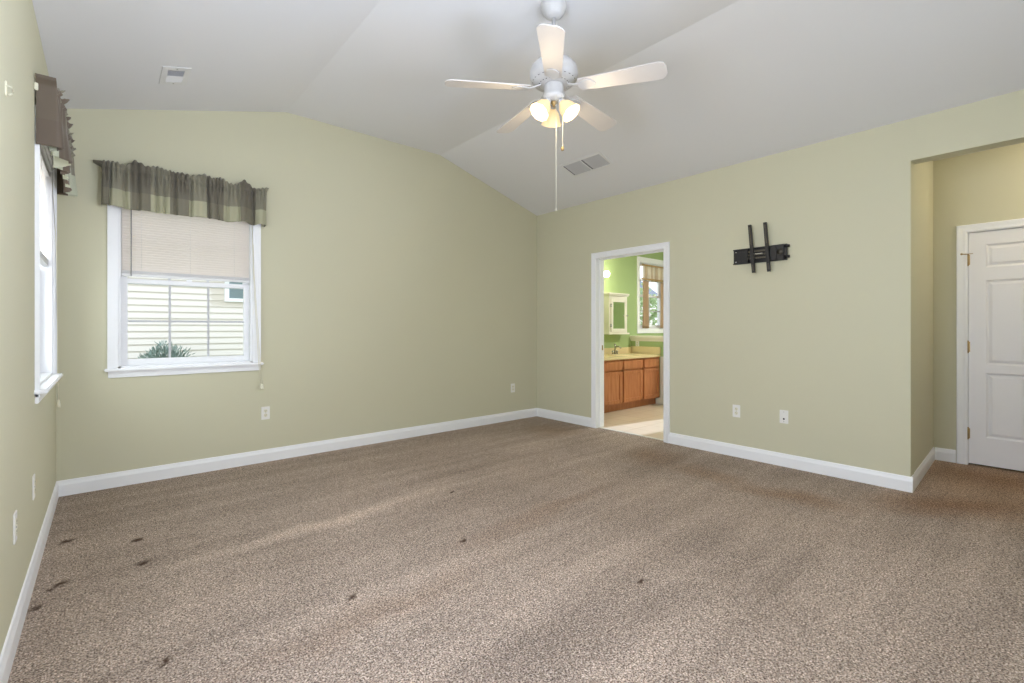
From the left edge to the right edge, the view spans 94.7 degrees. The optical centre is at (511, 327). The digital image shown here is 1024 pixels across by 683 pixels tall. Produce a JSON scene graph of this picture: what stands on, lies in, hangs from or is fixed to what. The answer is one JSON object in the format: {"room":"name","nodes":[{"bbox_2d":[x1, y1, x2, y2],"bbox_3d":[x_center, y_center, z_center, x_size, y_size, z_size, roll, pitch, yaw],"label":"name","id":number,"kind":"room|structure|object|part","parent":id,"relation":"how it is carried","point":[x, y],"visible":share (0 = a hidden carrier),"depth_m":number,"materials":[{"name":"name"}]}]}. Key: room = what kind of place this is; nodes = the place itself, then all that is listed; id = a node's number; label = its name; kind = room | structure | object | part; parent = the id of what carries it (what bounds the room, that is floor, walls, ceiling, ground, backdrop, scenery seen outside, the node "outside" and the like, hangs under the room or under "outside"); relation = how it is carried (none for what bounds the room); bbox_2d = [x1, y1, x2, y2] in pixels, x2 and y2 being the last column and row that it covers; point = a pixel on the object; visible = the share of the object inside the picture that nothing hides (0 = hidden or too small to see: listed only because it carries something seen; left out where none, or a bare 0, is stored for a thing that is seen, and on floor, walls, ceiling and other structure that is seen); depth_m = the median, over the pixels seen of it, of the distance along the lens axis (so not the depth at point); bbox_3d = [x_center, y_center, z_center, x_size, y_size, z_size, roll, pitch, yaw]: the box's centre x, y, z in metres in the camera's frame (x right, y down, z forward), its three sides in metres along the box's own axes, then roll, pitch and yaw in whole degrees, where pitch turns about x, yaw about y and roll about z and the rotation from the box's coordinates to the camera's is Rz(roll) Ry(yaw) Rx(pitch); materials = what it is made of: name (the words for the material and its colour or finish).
{"room":"empty bedroom","nodes":[
{"label":"empty bedroom","id":0,"kind":"room"},
{"bbox_2d":[0,0,55,654],"bbox_3d":[-1.531,-0.265,1.256,0.150,2.970,5.402,0,0,-41],"label":"wall","id":1,"kind":"structure","parent":0,"point":[27,428],"depth_m":1.90,"materials":[{"name":"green paint"}]},
{"bbox_2d":[5,80,13,96],"bbox_3d":[-1.759,-0.835,1.652,0.022,0.052,0.018,0,0,-41],"label":"curtain bracket","id":2,"kind":"object","parent":1,"relation":"attached to","point":[6,85],"visible":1,"depth_m":1.64,"materials":[{"name":"beige plastic"}]},
{"bbox_3d":[-1.766,-0.835,1.646,0.004,0.052,0.018,0,0,-41],"label":"plate","id":3,"kind":"part","parent":2,"relation":"part of","materials":[{"name":"beige plastic"}]},
{"bbox_2d":[13,510,16,544],"bbox_3d":[-1.905,0.764,1.810,0.007,0.115,0.070,0,0,-41],"label":"power outlet","id":4,"kind":"object","parent":1,"relation":"attached to","point":[15,512],"visible":1,"depth_m":1.80,"materials":[{"name":"white plastic"}]},
{"bbox_2d":[0,482,58,682],"bbox_3d":[-1.514,1.144,1.361,0.014,0.112,5.238,0,0,-41],"label":"baseboard","id":5,"kind":"structure","parent":1,"relation":"attached to","point":[8,652],"depth_m":1.97,"materials":[{"name":"white wood"}]},
{"bbox_2d":[32,473,34,499],"bbox_3d":[-2.310,0.767,2.280,0.007,0.115,0.070,0,0,-41],"label":"power outlet","id":6,"kind":"object","parent":1,"relation":"attached to","point":[33,476],"visible":1,"depth_m":2.25,"materials":[{"name":"white plastic"}]},
{"bbox_2d":[34,105,62,403],"bbox_3d":[-2.750,-0.363,2.706,0.198,1.477,1.130,0,0,-41],"label":"window","id":7,"kind":"structure","parent":1,"relation":"in","point":[46,375],"depth_m":3.07,"materials":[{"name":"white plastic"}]},
{"bbox_2d":[40,147,60,407],"bbox_3d":[-2.761,-0.239,2.787,0.083,1.561,1.067,0,0,-41],"label":"mini blind","id":8,"kind":"object","parent":7,"relation":"attached to","point":[44,171],"visible":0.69,"depth_m":2.96,"materials":[{"name":"white plastic"}]},
{"bbox_3d":[-2.723,-0.700,2.729,0.002,0.580,0.002,0,0,-41],"label":"ladder cord","id":9,"kind":"part","parent":8,"relation":"part of","materials":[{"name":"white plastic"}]},
{"bbox_3d":[-2.734,-0.421,2.720,0.026,0.042,0.926,0,0,-41],"label":"rail","id":10,"kind":"part","parent":8,"relation":"part of","materials":[{"name":"white plastic"}]},
{"bbox_3d":[-3.052,-0.250,3.152,0.026,1.480,0.117,0,0,-38],"label":"pull cord","id":11,"kind":"part","parent":8,"relation":"part of","materials":[{"name":"white fabric"}]},
{"bbox_2d":[34,73,77,196],"bbox_3d":[-2.661,-1.081,2.779,0.127,0.371,1.203,0,0,-41],"label":"window valance","id":12,"kind":"object","parent":1,"relation":"attached to","point":[53,125],"visible":1,"depth_m":2.37,"materials":[{"name":"brown fabric"}]},
{"bbox_2d":[56,109,662,480],"bbox_3d":[0.449,-0.500,6.628,10.165,3.440,0.150,0,0,-41],"label":"wall","id":13,"kind":"structure","parent":0,"point":[399,286],"depth_m":4.56,"materials":[{"name":"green paint"}]},
{"bbox_2d":[93,160,268,226],"bbox_3d":[-2.610,-1.086,3.815,1.167,0.384,0.116,0,0,-41],"label":"window valance","id":14,"kind":"object","parent":13,"relation":"attached to","point":[134,185],"visible":1,"depth_m":3.75,"materials":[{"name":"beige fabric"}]},
{"bbox_2d":[104,204,263,377],"bbox_3d":[-2.670,-0.363,3.907,1.073,1.477,0.198,0,0,-41],"label":"window","id":15,"kind":"structure","parent":13,"relation":"in","point":[119,365],"depth_m":3.80,"materials":[{"name":"white plastic"}]},
{"bbox_3d":[-2.703,-0.685,3.945,0.881,0.678,0.028,0,0,-41],"label":"sash","id":16,"kind":"part","parent":15,"relation":"part of","materials":[{"name":"white plastic"}]},
{"bbox_3d":[-2.683,-0.047,3.922,0.881,0.676,0.028,0,0,-41],"label":"sash","id":17,"kind":"part","parent":15,"relation":"part of","materials":[{"name":"white plastic"}]},
{"bbox_2d":[122,208,263,389],"bbox_3d":[-2.594,-0.237,3.893,0.971,1.566,0.115,0,0,-41],"label":"mini blind","id":18,"kind":"object","parent":15,"relation":"attached to","point":[154,245],"visible":0.84,"depth_m":3.87,"materials":[{"name":"white plastic"}]},
{"bbox_3d":[-2.887,-0.700,3.674,0.002,0.580,0.002,0,0,-11],"label":"ladder cord","id":19,"kind":"part","parent":18,"relation":"part of","materials":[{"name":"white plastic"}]},
{"bbox_3d":[-2.656,-0.421,3.891,0.869,0.042,0.026,0,0,-41],"label":"rail","id":20,"kind":"part","parent":18,"relation":"part of","materials":[{"name":"white plastic"}]},
{"bbox_3d":[-2.251,-0.247,4.160,0.097,1.485,0.021,0,0,0],"label":"pull cord","id":21,"kind":"part","parent":18,"relation":"part of","materials":[{"name":"white fabric"}]},
{"bbox_2d":[261,406,269,419],"bbox_3d":[-2.211,0.763,4.231,0.070,0.115,0.007,0,0,-41],"label":"power outlet","id":22,"kind":"object","parent":13,"relation":"attached to","point":[265,411],"visible":1,"depth_m":4.23,"materials":[{"name":"white plastic"}]},
{"bbox_2d":[56,408,536,496],"bbox_3d":[-1.444,1.144,4.888,4.724,0.112,0.014,0,0,-41],"label":"baseboard","id":23,"kind":"structure","parent":13,"relation":"attached to","point":[67,487],"depth_m":4.20,"materials":[{"name":"white wood"}]},
{"bbox_2d":[511,383,514,392],"bbox_3d":[0.012,0.782,6.147,0.070,0.115,0.007,0,0,-41],"label":"power outlet","id":24,"kind":"object","parent":13,"relation":"attached to","point":[512,385],"visible":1,"depth_m":6.14,"materials":[{"name":"white plastic"}]},
{"bbox_2d":[604,271,609,277],"bbox_3d":[1.167,-0.830,7.040,0.880,0.110,0.162,0,0,-41],"label":"vanity light","id":25,"kind":"object","parent":13,"relation":"attached to","point":[606,273],"visible":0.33,"depth_m":7.21,"materials":[{"name":"glass"}]},
{"bbox_2d":[604,292,629,334],"bbox_3d":[1.642,-0.223,7.434,0.525,0.645,0.186,0,0,-41],"label":"medicine cabinet","id":26,"kind":"object","parent":13,"relation":"attached to","point":[615,304],"visible":0.96,"depth_m":7.34,"materials":[{"name":"white wood"}]},
{"bbox_3d":[1.634,-0.522,7.443,0.525,0.045,0.162,0,0,-41],"label":"crown","id":27,"kind":"part","parent":26,"relation":"part of","materials":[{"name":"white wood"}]},
{"bbox_2d":[604,333,629,334],"bbox_3d":[1.634,0.087,7.443,0.525,0.025,0.162,0,0,-41],"label":"shelf","id":28,"kind":"object","parent":26,"relation":"attached to","point":[604,333],"depth_m":7.29,"materials":[{"name":"white wood"}]},
{"bbox_3d":[1.678,-0.198,7.400,0.405,0.515,0.020,0,0,-41],"label":"cabinet door","id":29,"kind":"part","parent":26,"relation":"part of","materials":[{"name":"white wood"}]},
{"bbox_2d":[613,302,624,328],"bbox_3d":[1.676,-0.198,7.403,0.305,0.415,0.006,0,0,-41],"label":"mirror","id":30,"kind":"object","parent":26,"relation":"attached to","point":[618,307],"depth_m":7.40,"materials":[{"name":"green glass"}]},
{"bbox_2d":[604,347,630,354],"bbox_3d":[1.222,0.365,7.182,1.990,0.100,0.020,0,0,-41],"label":"backsplash","id":31,"kind":"structure","parent":13,"relation":"attached to","point":[623,349],"depth_m":7.61,"materials":[{"name":"beige stone"}]},
{"bbox_2d":[637,256,662,332],"bbox_3d":[2.421,-0.560,8.315,0.945,1.300,0.168,0,0,-41],"label":"window","id":32,"kind":"structure","parent":13,"relation":"in","point":[640,260],"depth_m":8.23,"materials":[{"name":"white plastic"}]},
{"bbox_3d":[2.398,-0.829,8.342,0.763,0.580,0.028,0,0,-41],"label":"sash","id":33,"kind":"part","parent":32,"relation":"part of","materials":[{"name":"white plastic"}]},
{"bbox_3d":[2.469,0.052,8.259,0.945,0.075,0.017,0,0,-41],"label":"casing","id":34,"kind":"part","parent":32,"relation":"part of","materials":[{"name":"white wood"}]},
{"bbox_3d":[2.417,-0.288,8.319,0.763,0.578,0.028,0,0,-41],"label":"sash","id":35,"kind":"part","parent":32,"relation":"part of","materials":[{"name":"clear glass"}]},
{"bbox_2d":[640,278,662,281],"bbox_3d":[2.493,-0.830,8.227,0.856,0.036,0.096,0,0,-41],"label":"curtain rod","id":36,"kind":"object","parent":32,"relation":"attached to","point":[641,278],"visible":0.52,"depth_m":8.09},
{"bbox_2d":[642,281,648,327],"bbox_3d":[2.276,-0.402,8.036,0.181,0.811,0.028,0,0,-41],"label":"cafe curtain","id":37,"kind":"object","parent":36,"relation":"hanging from","point":[645,324],"visible":1,"depth_m":8.03,"materials":[{"name":"beige fabric"}]},
{"bbox_2d":[660,282,662,327],"bbox_3d":[2.708,-0.402,8.408,0.201,0.811,0.028,0,0,-41],"label":"cafe curtain","id":38,"kind":"object","parent":36,"relation":"hanging from","point":[661,284],"visible":0.44,"depth_m":8.36,"materials":[{"name":"beige fabric"}]},
{"bbox_2d":[640,264,662,267],"bbox_3d":[2.493,-1.065,8.227,0.856,0.036,0.096,0,0,-41],"label":"curtain rod","id":39,"kind":"object","parent":32,"relation":"attached to","point":[642,264],"visible":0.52,"depth_m":8.09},
{"bbox_2d":[643,266,662,282],"bbox_3d":[2.497,-0.940,8.227,0.755,0.268,0.028,0,0,-41],"label":"valance","id":40,"kind":"object","parent":39,"relation":"hanging from","point":[649,272],"visible":0.82,"depth_m":8.18,"materials":[{"name":"fabric"}]},
{"bbox_2d":[8,403,1023,682],"bbox_3d":[2.213,1.260,4.582,10.165,0.120,5.552,0,0,-41],"label":"floor","id":41,"kind":"structure","parent":0,"point":[536,549],"depth_m":2.33,"materials":[{"name":"carpet"}]},
{"bbox_2d":[604,357,659,412],"bbox_3d":[1.394,0.828,6.981,2.032,0.745,0.549,0,0,-41],"label":"vanity cabinet","id":42,"kind":"object","parent":41,"relation":"on","point":[628,383],"visible":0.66,"depth_m":6.95,"materials":[{"name":"brown wood"}]},
{"bbox_3d":[1.399,0.850,6.640,0.362,0.356,0.008,0,0,-41],"label":"door panel","id":43,"kind":"part","parent":42,"relation":"part of","materials":[{"name":"brown wood"}]},
{"bbox_3d":[1.401,0.540,6.637,0.456,0.124,0.019,0,0,-41],"label":"drawer","id":44,"kind":"part","parent":42,"relation":"part of","materials":[{"name":"brown wood"}]},
{"bbox_3d":[1.401,0.850,6.637,0.456,0.450,0.019,0,0,-41],"label":"cabinet door","id":45,"kind":"part","parent":42,"relation":"part of","materials":[{"name":"brown wood"}]},
{"bbox_2d":[604,346,660,360],"bbox_3d":[1.404,0.377,6.986,2.010,0.153,0.554,0,0,-41],"label":"countertop","id":46,"kind":"structure","parent":42,"relation":"on","point":[633,352],"depth_m":7.44,"materials":[{"name":"beige stone"}]},
{"bbox_2d":[612,344,620,353],"bbox_3d":[1.642,0.331,7.346,0.150,0.168,0.146,0,0,-41],"label":"bathroom faucet","id":47,"kind":"object","parent":46,"relation":"on","point":[615,351],"visible":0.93,"depth_m":7.37,"materials":[{"name":"metal"}]},
{"bbox_3d":[1.788,0.540,6.970,0.456,0.124,0.019,0,0,-41],"label":"drawer","id":48,"kind":"part","parent":42,"relation":"part of","materials":[{"name":"brown wood"}]},
{"bbox_3d":[1.788,0.850,6.970,0.456,0.450,0.019,0,0,-41],"label":"cabinet door","id":49,"kind":"part","parent":42,"relation":"part of","materials":[{"name":"brown wood"}]},
{"bbox_3d":[1.785,0.850,6.973,0.362,0.356,0.008,0,0,-41],"label":"door panel","id":50,"kind":"part","parent":42,"relation":"part of","materials":[{"name":"brown wood"}]},
{"bbox_3d":[2.159,0.540,7.290,0.416,0.124,0.019,0,0,-41],"label":"drawer","id":51,"kind":"part","parent":42,"relation":"part of","materials":[{"name":"brown wood"}]},
{"bbox_3d":[2.159,0.850,7.290,0.416,0.450,0.019,0,0,-41],"label":"cabinet door","id":52,"kind":"part","parent":42,"relation":"part of","materials":[{"name":"brown wood"}]},
{"bbox_3d":[2.157,0.850,7.293,0.322,0.356,0.008,0,0,-41],"label":"door panel","id":53,"kind":"part","parent":42,"relation":"part of","materials":[{"name":"brown wood"}]},
{"bbox_2d":[32,0,1023,215],"bbox_3d":[0.256,-1.830,2.896,4.999,0.680,5.452,0,0,-41],"label":"ceiling","id":54,"kind":"structure","parent":0,"point":[745,80],"depth_m":3.29,"materials":[{"name":"white paint"}]},
{"bbox_2d":[159,66,191,84],"bbox_3d":[-2.321,-1.734,3.248,0.161,0.049,0.290,0,0,-41],"label":"ceiling vent","id":55,"kind":"object","parent":54,"relation":"in","point":[169,75],"visible":1,"depth_m":3.24,"materials":[{"name":"white metal"}]},
{"bbox_2d":[445,0,666,210],"bbox_3d":[0.270,-1.347,2.934,1.258,1.285,1.273,0,0,-41],"label":"ceiling fan","id":56,"kind":"object","parent":54,"relation":"hanging from","point":[554,73],"visible":1,"depth_m":2.83,"materials":[{"name":"white wood"}]},
{"bbox_3d":[-0.143,-1.449,2.817,0.512,0.006,0.140,-3,13,-11],"label":"blade","id":57,"kind":"part","parent":56,"relation":"part of","materials":[{"name":"white wood"}]},
{"bbox_3d":[0.056,-1.449,3.253,0.140,0.006,0.512,-14,4,-29],"label":"blade","id":58,"kind":"part","parent":56,"relation":"part of","materials":[{"name":"white wood"}]},
{"bbox_3d":[0.168,-1.322,2.842,0.120,0.129,0.123,0,0,21],"label":"lamp shade","id":59,"kind":"part","parent":56,"relation":"part of","materials":[{"name":"white glass"}]},
{"bbox_3d":[0.192,-1.343,2.856,0.065,0.071,0.047,0,0,-41],"label":"bulb","id":60,"kind":"part","parent":56,"relation":"part of","materials":[{"name":"white glass"}]},
{"bbox_3d":[0.254,-1.323,3.005,0.123,0.127,0.124,0,0,-41],"label":"lamp shade","id":61,"kind":"part","parent":56,"relation":"part of","materials":[{"name":"white glass"}]},
{"bbox_3d":[0.211,-1.449,2.492,0.140,0.006,0.512,12,4,6],"label":"blade","id":62,"kind":"part","parent":56,"relation":"part of","materials":[{"name":"white wood"}]},
{"bbox_3d":[0.352,-1.322,2.855,0.126,0.129,0.126,0,0,-41],"label":"lamp shade","id":63,"kind":"part","parent":56,"relation":"part of","materials":[{"name":"white glass"}]},
{"bbox_3d":[0.533,-1.449,3.199,0.140,0.006,0.512,-16,-13,41],"label":"blade","id":64,"kind":"part","parent":56,"relation":"part of","materials":[{"name":"white wood"}]},
{"bbox_3d":[0.629,-1.449,2.728,0.512,0.006,0.140,3,-11,24],"label":"blade","id":65,"kind":"part","parent":56,"relation":"part of","materials":[{"name":"white wood"}]},
{"bbox_2d":[559,151,613,176],"bbox_3d":[0.778,-1.714,4.962,0.246,0.080,0.550,0,0,-41],"label":"ceiling vent","id":66,"kind":"object","parent":54,"relation":"in","point":[595,161],"visible":1,"depth_m":4.95,"materials":[{"name":"white metal"}]},
{"bbox_2d":[631,341,662,356],"bbox_3d":[2.488,0.708,7.361,0.120,0.985,1.402,0,0,-41],"label":"wall","id":67,"kind":"structure","parent":0,"point":[633,343],"depth_m":7.58,"materials":[{"name":"green paint"}]},
{"bbox_2d":[630,336,662,341],"bbox_3d":[2.501,0.171,7.345,0.210,0.088,1.442,0,0,-41],"label":"trim","id":68,"kind":"structure","parent":67,"relation":"on","point":[632,338],"depth_m":7.58,"materials":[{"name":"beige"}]},
{"bbox_2d":[656,357,662,404],"bbox_3d":[2.587,0.825,7.140,0.019,0.750,0.938,0,0,-41],"label":"trim","id":69,"kind":"structure","parent":67,"relation":"attached to","point":[659,400],"depth_m":7.41,"materials":[{"name":"beige wood"}]},
{"bbox_2d":[537,89,1023,476],"bbox_3d":[2.102,-0.265,4.487,0.125,2.970,5.252,0,0,-41],"label":"wall","id":70,"kind":"structure","parent":0,"point":[824,337],"depth_m":4.07,"materials":[{"name":"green paint"}]},
{"bbox_2d":[591,242,669,442],"bbox_3d":[1.357,0.150,5.355,0.171,2.100,1.040,0,0,-41],"label":"door frame","id":71,"kind":"structure","parent":70,"relation":"in","point":[597,259],"depth_m":5.65,"materials":[{"name":"white wood"}]},
{"bbox_2d":[598,427,662,440],"bbox_3d":[1.349,1.197,5.348,0.040,0.006,0.930,0,0,-41],"label":"trim","id":72,"kind":"structure","parent":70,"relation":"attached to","point":[598,427],"depth_m":5.34,"materials":[{"name":"beige wood"}]},
{"bbox_2d":[537,408,912,492],"bbox_3d":[2.054,1.144,4.436,0.014,0.112,5.238,0,0,-41],"label":"baseboard","id":73,"kind":"structure","parent":70,"relation":"attached to","point":[863,475],"depth_m":4.08,"materials":[{"name":"white wood"}]},
{"bbox_2d":[733,404,739,417],"bbox_3d":[2.092,0.774,4.397,0.007,0.115,0.070,0,0,-41],"label":"power outlet","id":74,"kind":"object","parent":70,"relation":"attached to","point":[736,408],"visible":1,"depth_m":4.39,"materials":[{"name":"white plastic"}]},
{"bbox_2d":[733,222,789,272],"bbox_3d":[2.209,-0.711,4.211,0.074,0.436,0.485,0,0,-41],"label":"tv wall mount","id":75,"kind":"object","parent":70,"relation":"attached to","point":[752,255],"depth_m":4.21,"materials":[{"name":"metal"}]},
{"bbox_3d":[2.222,-0.658,4.239,0.016,0.140,0.460,0,0,-41],"label":"wall plate","id":76,"kind":"part","parent":75,"relation":"part of","materials":[{"name":"black metal"}]},
{"bbox_2d":[780,410,787,423],"bbox_3d":[2.355,0.770,4.087,0.013,0.115,0.070,0,0,-41],"label":"outlet","id":77,"kind":"object","parent":70,"relation":"attached to","point":[783,413],"visible":1,"depth_m":4.08,"materials":[{"name":"white plastic"}]},
{"bbox_2d":[914,161,932,471],"bbox_3d":[3.389,-0.205,3.959,1.176,2.850,0.149,0,0,-41],"label":"wall","id":78,"kind":"structure","parent":0,"point":[923,172],"depth_m":3.85,"materials":[{"name":"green paint"}]},
{"bbox_2d":[911,447,934,491],"bbox_3d":[3.390,1.144,3.877,1.282,0.112,0.014,0,0,-43],"label":"baseboard","id":79,"kind":"structure","parent":78,"relation":"attached to","point":[920,472],"depth_m":3.80,"materials":[{"name":"white wood"}]},
{"bbox_2d":[933,143,1023,449],"bbox_3d":[4.312,-0.205,3.889,0.130,2.850,1.460,0,0,-41],"label":"wall","id":80,"kind":"structure","parent":0,"point":[985,186],"depth_m":4.21,"materials":[{"name":"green paint"}]},
{"bbox_2d":[935,447,955,462],"bbox_3d":[4.297,1.144,3.796,0.014,0.112,1.340,0,0,-41],"label":"baseboard","id":81,"kind":"structure","parent":80,"relation":"attached to","point":[942,454],"depth_m":4.24,"materials":[{"name":"white wood"}]},
{"bbox_2d":[956,218,1023,471],"bbox_3d":[4.300,0.147,3.854,0.194,2.105,0.968,0,0,-41],"label":"door","id":82,"kind":"structure","parent":80,"relation":"in","point":[989,255],"depth_m":4.05,"materials":[{"name":"white paint"}]},
{"bbox_3d":[4.168,-0.621,3.970,0.010,0.198,0.252,0,0,-41],"label":"panel","id":83,"kind":"part","parent":82,"relation":"part of","materials":[{"name":"white paint"}]},
{"bbox_3d":[4.168,-0.048,3.970,0.010,0.731,0.252,0,0,-41],"label":"panel","id":84,"kind":"part","parent":82,"relation":"part of","materials":[{"name":"white paint"}]},
{"bbox_3d":[4.168,0.667,3.970,0.010,0.560,0.252,0,0,-41],"label":"panel","id":85,"kind":"part","parent":82,"relation":"part of","materials":[{"name":"white paint"}]},
{"label":"outside","id":86,"kind":"structure","parent":0,"visible":0},
{"bbox_3d":[-6.623,1.725,19.937,44.000,0.150,29.148,0,0,-41],"label":"ground","id":87,"kind":"structure","parent":86,"visible":0},
{"bbox_2d":[138,340,194,358],"bbox_3d":[-5.521,0.942,7.529,0.981,1.537,1.005,0,0,8],"label":"evergreen shrub","id":88,"kind":"object","parent":87,"relation":"on","point":[165,349],"visible":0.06,"depth_m":7.48,"materials":[{"name":"green plant"}]},
{"bbox_2d":[128,276,242,358],"bbox_3d":[-10.175,-2.275,8.128,15.800,7.850,6.000,0,0,-41],"label":"house","id":89,"kind":"structure","parent":87,"relation":"on","point":[145,302],"depth_m":8.52,"materials":[{"name":"beige plastic"}]},
{"bbox_3d":[-5.051,-1.123,9.226,0.845,1.115,0.017,0,0,-41],"label":"pane","id":90,"kind":"part","parent":89,"relation":"part of","materials":[{"name":"clear glass"}]},
{"bbox_2d":[640,283,656,324],"bbox_3d":[4.911,-0.133,19.011,3.628,3.584,3.324,0,0,-41],"label":"leafy tree","id":91,"kind":"object","parent":87,"relation":"on","point":[653,301],"visible":0.08,"depth_m":18.17,"materials":[{"name":"green plant"}]},
{"bbox_2d":[640,281,656,324],"bbox_3d":[3.639,-1.175,27.560,9.100,5.650,5.800,0,0,-41],"label":"house","id":92,"kind":"structure","parent":87,"relation":"on","point":[652,292],"depth_m":28.34,"materials":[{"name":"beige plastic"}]}
]}

